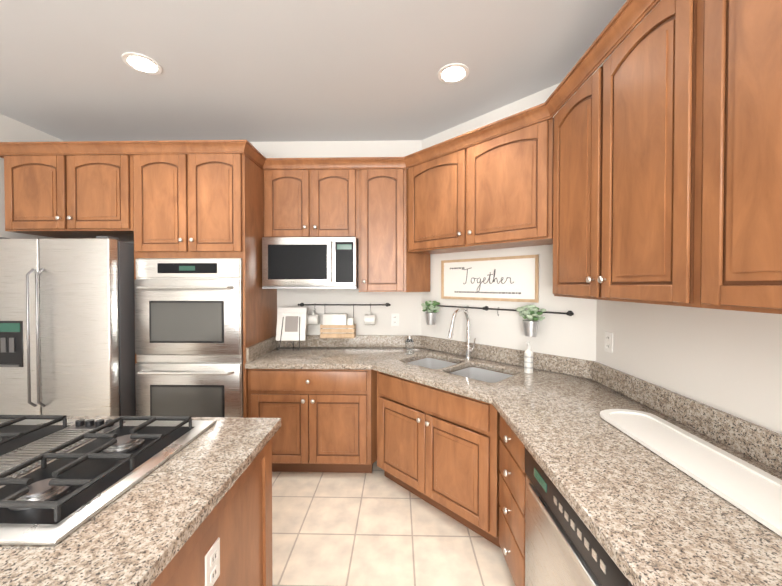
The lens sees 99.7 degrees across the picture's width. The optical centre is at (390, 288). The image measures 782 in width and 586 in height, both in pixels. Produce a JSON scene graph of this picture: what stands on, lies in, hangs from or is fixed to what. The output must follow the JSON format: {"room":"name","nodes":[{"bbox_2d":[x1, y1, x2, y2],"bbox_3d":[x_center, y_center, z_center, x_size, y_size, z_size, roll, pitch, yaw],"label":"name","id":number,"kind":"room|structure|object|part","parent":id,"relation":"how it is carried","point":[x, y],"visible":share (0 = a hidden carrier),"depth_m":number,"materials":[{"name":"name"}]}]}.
{"room":"kitchen","nodes":[
{"label":"kitchen","id":0,"kind":"room"},
{"bbox_2d":[0,114,64,238],"bbox_3d":[-3.108,0.074,-0.226,0.120,2.740,6.620,0,1,1],"label":"wall","id":1,"kind":"structure","parent":0,"point":[12,130],"depth_m":2.61,"materials":[{"name":"paint"}]},
{"bbox_2d":[128,140,421,334],"bbox_3d":[-0.852,0.029,3.093,4.480,2.740,0.120,0,1,1],"label":"wall","id":2,"kind":"structure","parent":0,"point":[406,306],"depth_m":3.02,"materials":[{"name":"paint"}]},
{"bbox_2d":[0,141,131,241],"bbox_3d":[-2.366,-0.739,2.731,0.968,0.626,0.648,0,1,1],"label":"upper cabinet","id":3,"kind":"object","parent":2,"relation":"attached to","point":[67,189],"depth_m":2.41,"materials":[{"name":"brown wood"}]},
{"bbox_2d":[128,140,261,263],"bbox_3d":[-1.469,-0.637,2.702,0.784,0.828,0.628,0,1,1],"label":"upper cabinet","id":4,"kind":"object","parent":2,"relation":"attached to","point":[191,198],"depth_m":2.39,"materials":[{"name":"brown wood"}]},
{"bbox_2d":[134,258,242,417],"bbox_3d":[-1.470,0.442,2.653,0.776,1.321,0.639,0,1,1],"label":"double wall oven","id":5,"kind":"object","parent":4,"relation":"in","point":[189,333],"visible":0.85,"depth_m":2.38,"materials":[{"name":"silver metal"}]},
{"bbox_2d":[260,156,355,239],"bbox_3d":[-0.659,-0.733,2.863,0.784,0.641,0.308,0,1,1],"label":"upper cabinet","id":6,"kind":"object","parent":2,"relation":"attached to","point":[300,197],"depth_m":2.71,"materials":[{"name":"brown wood"}]},
{"bbox_2d":[262,237,358,288],"bbox_3d":[-0.651,-0.203,2.800,0.755,0.412,0.443,0,1,1],"label":"microwave","id":7,"kind":"object","parent":6,"relation":"in","point":[309,262],"visible":1,"depth_m":2.62,"materials":[{"name":"silver metal"}]},
{"bbox_2d":[298,303,390,337],"bbox_3d":[-0.426,0.285,2.951,0.846,0.303,0.149,0,1,1],"label":"rail","id":8,"kind":"object","parent":2,"relation":"attached to","point":[337,325],"visible":0.98,"depth_m":2.89,"materials":[{"name":"black metal"}]},
{"bbox_2d":[307,310,319,324],"bbox_3d":[-0.691,0.261,2.943,0.092,0.130,0.100,0,1,1],"label":"mug","id":9,"kind":"object","parent":8,"relation":"on","point":[312,319],"depth_m":2.90,"materials":[{"name":"white ceramic"}]},
{"bbox_2d":[364,310,374,324],"bbox_3d":[-0.188,0.261,2.931,0.092,0.130,0.100,0,1,1],"label":"mug","id":10,"kind":"object","parent":8,"relation":"on","point":[369,319],"depth_m":2.89,"materials":[{"name":"white ceramic"}]},
{"bbox_2d":[356,155,415,291],"bbox_3d":[-0.039,-0.510,2.824,0.456,1.085,0.362,0,1,1],"label":"upper cabinet","id":11,"kind":"object","parent":2,"relation":"attached to","point":[385,263],"depth_m":2.70,"materials":[{"name":"brown wood"}]},
{"bbox_2d":[391,314,398,325],"bbox_3d":[0.036,0.290,3.011,0.072,0.115,0.009,0,1,1],"label":"electrical outlet","id":12,"kind":"object","parent":2,"relation":"attached to","point":[394,319],"visible":1,"depth_m":3.01,"materials":[{"name":"white plastic"}]},
{"bbox_2d":[416,252,435,291],"bbox_3d":[0.236,-0.511,2.857,0.214,1.085,0.282,0,1,1],"label":"upper cabinet","id":13,"kind":"object","parent":2,"relation":"attached to","point":[422,258],"depth_m":2.83,"materials":[{"name":"brown wood"}]},
{"bbox_2d":[0,0,626,141],"bbox_3d":[-0.927,-1.346,-0.235,4.480,0.100,6.740,0,1,1],"label":"ceiling","id":14,"kind":"structure","parent":0,"point":[298,70],"depth_m":1.95,"materials":[{"name":"paint"}]},
{"bbox_2d":[122,52,161,74],"bbox_3d":[-1.464,-1.321,1.946,0.190,0.008,0.190,0,1,1],"label":"recessed light","id":15,"kind":"object","parent":14,"relation":"in","point":[142,63],"visible":1,"depth_m":1.93,"materials":[{"name":"white"}]},
{"bbox_2d":[438,63,468,83],"bbox_3d":[0.385,-1.322,2.037,0.190,0.008,0.190,0,1,1],"label":"recessed light","id":16,"kind":"object","parent":14,"relation":"in","point":[452,73],"visible":1,"depth_m":2.03,"materials":[{"name":"white"}]},
{"bbox_2d":[272,461,514,585],"bbox_3d":[-0.927,1.494,-0.196,4.480,0.100,6.740,0,1,1],"label":"floor","id":17,"kind":"structure","parent":0,"point":[376,527],"depth_m":1.86,"materials":[{"name":"tile"}]},
{"bbox_2d":[0,236,135,415],"bbox_3d":[-2.363,0.523,2.631,0.910,1.765,0.827,0,1,1],"label":"refrigerator","id":18,"kind":"object","parent":17,"relation":"on","point":[67,326],"visible":0.58,"depth_m":2.26,"materials":[{"name":"grey metal"}]},
{"bbox_2d":[151,438,271,585],"bbox_3d":[-1.272,1.024,0.510,1.497,0.820,1.810,0,1,1],"label":"base cabinet","id":19,"kind":"object","parent":17,"relation":"on","point":[228,542],"visible":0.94,"depth_m":1.11,"materials":[{"name":"brown wood"}]},
{"bbox_2d":[0,416,280,585],"bbox_3d":[-1.278,0.594,0.505,1.565,0.039,1.890,0,1,1],"label":"countertop","id":20,"kind":"structure","parent":19,"relation":"on","point":[142,531],"depth_m":0.81,"materials":[{"name":"stone"}]},
{"bbox_2d":[0,415,215,545],"bbox_3d":[-1.205,0.536,1.060,0.943,0.058,0.645,0,1,1],"label":"cooktop","id":21,"kind":"object","parent":20,"relation":"in","point":[62,477],"visible":1,"depth_m":1.01,"materials":[{"name":"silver metal"}]},
{"bbox_2d":[243,404,247,417],"bbox_3d":[-1.469,1.255,2.728,0.800,0.300,0.628,0,1,1],"label":"base cabinet","id":22,"kind":"object","parent":17,"relation":"on","point":[245,406],"depth_m":2.42,"materials":[{"name":"brown wood"}]},
{"bbox_2d":[248,369,367,472],"bbox_3d":[-0.597,0.994,2.730,0.914,0.820,0.618,0,1,1],"label":"base cabinet","id":23,"kind":"object","parent":17,"relation":"on","point":[323,413],"depth_m":2.42,"materials":[{"name":"brown wood"}]},
{"bbox_2d":[245,335,781,585],"bbox_3d":[0.066,0.530,1.138,2.312,0.149,3.758,0,1,1],"label":"countertop","id":24,"kind":"structure","parent":23,"relation":"on","point":[647,516],"depth_m":1.15,"materials":[{"name":"stone"}]},
{"bbox_2d":[276,307,306,350],"bbox_3d":[-0.852,0.353,2.793,0.250,0.372,0.169,0,1,1],"label":"cookbook","id":25,"kind":"object","parent":24,"relation":"on","point":[291,323],"visible":1,"depth_m":2.82,"materials":[{"name":"white paper"}]},
{"bbox_2d":[405,335,413,353],"bbox_3d":[0.155,0.468,2.736,0.071,0.150,0.072,0,1,1],"label":"glass jar","id":26,"kind":"object","parent":24,"relation":"on","point":[409,345],"visible":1,"depth_m":2.71,"materials":[{"name":"clear glass"}]},
{"bbox_2d":[407,358,512,382],"bbox_3d":[0.455,0.687,2.349,0.388,0.194,0.818,-1,1,-44],"label":"sink","id":27,"kind":"object","parent":24,"relation":"in","point":[485,375],"visible":0.06,"depth_m":2.44,"materials":[{"name":"silver metal"}]},
{"bbox_2d":[447,308,475,358],"bbox_3d":[0.528,0.347,2.482,0.233,0.398,0.216,0,1,1],"label":"faucet","id":28,"kind":"object","parent":24,"relation":"on","point":[468,350],"visible":1,"depth_m":2.53,"materials":[{"name":"silver metal"}]},
{"bbox_2d":[524,341,532,373],"bbox_3d":[0.899,0.449,2.155,0.056,0.203,0.057,0,1,1],"label":"soap bottle","id":29,"kind":"object","parent":24,"relation":"on","point":[528,360],"visible":1,"depth_m":2.13,"materials":[{"name":"white plastic"}]},
{"bbox_2d":[600,409,781,536],"bbox_3d":[0.997,0.564,0.540,0.227,0.017,1.885,0,1,1],"label":"tray","id":30,"kind":"object","parent":24,"relation":"on","point":[754,492],"visible":1,"depth_m":1.03,"materials":[{"name":"white ceramic"}]},
{"bbox_2d":[368,359,419,389],"bbox_3d":[0.035,0.994,2.697,0.348,0.820,0.651,0,1,1],"label":"base cabinet","id":31,"kind":"object","parent":17,"relation":"on","point":[371,373],"depth_m":2.43,"materials":[{"name":"brown wood"}]},
{"bbox_2d":[368,371,487,537],"bbox_3d":[0.233,1.003,2.079,0.661,0.820,0.662,0,1,1],"label":"base cabinet","id":32,"kind":"object","parent":17,"relation":"on","point":[459,458],"depth_m":2.02,"materials":[{"name":"brown wood"}]},
{"bbox_2d":[484,403,495,544],"bbox_3d":[0.876,1.006,1.833,0.721,0.820,0.299,0,1,1],"label":"base cabinet","id":33,"kind":"object","parent":17,"relation":"on","point":[490,534],"depth_m":1.75,"materials":[{"name":"brown wood"}]},
{"bbox_2d":[496,410,525,585],"bbox_3d":[0.886,1.011,1.497,0.688,0.820,0.369,0,1,1],"label":"base cabinet","id":34,"kind":"object","parent":17,"relation":"on","point":[510,451],"depth_m":1.49,"materials":[{"name":"brown wood"}]},
{"bbox_2d":[525,447,632,585],"bbox_3d":[0.866,1.018,1.011,0.703,0.818,0.598,0,1,1],"label":"dishwasher","id":35,"kind":"object","parent":17,"relation":"on","point":[563,546],"visible":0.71,"depth_m":1.04,"materials":[{"name":"silver metal"}]},
{"bbox_2d":[421,67,598,360],"bbox_3d":[0.760,0.037,2.502,0.990,2.740,0.990,0,1,1],"label":"wall","id":36,"kind":"structure","parent":0,"point":[572,336],"depth_m":2.37,"materials":[{"name":"paint"}]},
{"bbox_2d":[408,100,547,253],"bbox_3d":[0.640,-0.669,2.398,1.012,0.756,1.012,0,1,1],"label":"upper cabinet","id":37,"kind":"object","parent":36,"relation":"attached to","point":[477,189],"depth_m":2.21,"materials":[{"name":"brown wood"}]},
{"bbox_3d":[-1.042,-0.991,1.096,3.866,0.077,3.846,0,1,1],"label":"crown moulding","id":38,"kind":"part","parent":37,"relation":"part of","materials":[{"name":"brown wood"}]},
{"bbox_2d":[441,255,539,302],"bbox_3d":[0.717,-0.068,2.525,0.024,0.324,0.815,-1,1,-44],"label":"sign","id":39,"kind":"object","parent":36,"relation":"attached to","point":[512,278],"visible":1,"depth_m":2.47,"materials":[{"name":"white"}]},
{"bbox_2d":[421,301,573,336],"bbox_3d":[0.671,0.212,2.470,0.171,0.207,1.223,-1,1,-44],"label":"diagonal rail","id":40,"kind":"object","parent":36,"relation":"attached to","point":[530,314],"visible":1,"depth_m":2.19,"materials":[{"name":"black metal"}]},
{"bbox_2d":[246,335,781,472],"bbox_3d":[0.066,0.510,1.137,2.310,0.109,3.757,0,1,1],"label":"backsplash","id":41,"kind":"structure","parent":36,"relation":"attached to","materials":[{"name":"stone"}]},
{"bbox_2d":[596,0,781,433],"bbox_3d":[1.251,0.075,-0.325,0.120,2.740,6.620,0,1,1],"label":"wall","id":42,"kind":"structure","parent":0,"point":[728,361],"depth_m":1.29,"materials":[{"name":"paint"}]},
{"bbox_2d":[604,331,612,352],"bbox_3d":[1.236,0.306,1.874,0.009,0.115,0.072,0,1,1],"label":"electrical outlet","id":43,"kind":"object","parent":42,"relation":"attached to","point":[608,342],"visible":1,"depth_m":1.87,"materials":[{"name":"white plastic"}]},
{"bbox_2d":[532,0,695,306],"bbox_3d":[1.038,-0.459,1.445,0.383,1.019,0.972,0,1,1],"label":"upper cabinet","id":44,"kind":"object","parent":42,"relation":"attached to","point":[642,164],"depth_m":1.24,"materials":[{"name":"brown wood"}]},
{"bbox_2d":[692,0,781,313],"bbox_3d":[1.043,-0.446,0.503,0.330,1.019,0.912,0,1,1],"label":"upper cabinet","id":45,"kind":"object","parent":42,"relation":"attached to","point":[737,210],"depth_m":0.84,"materials":[{"name":"brown wood"}]}
]}

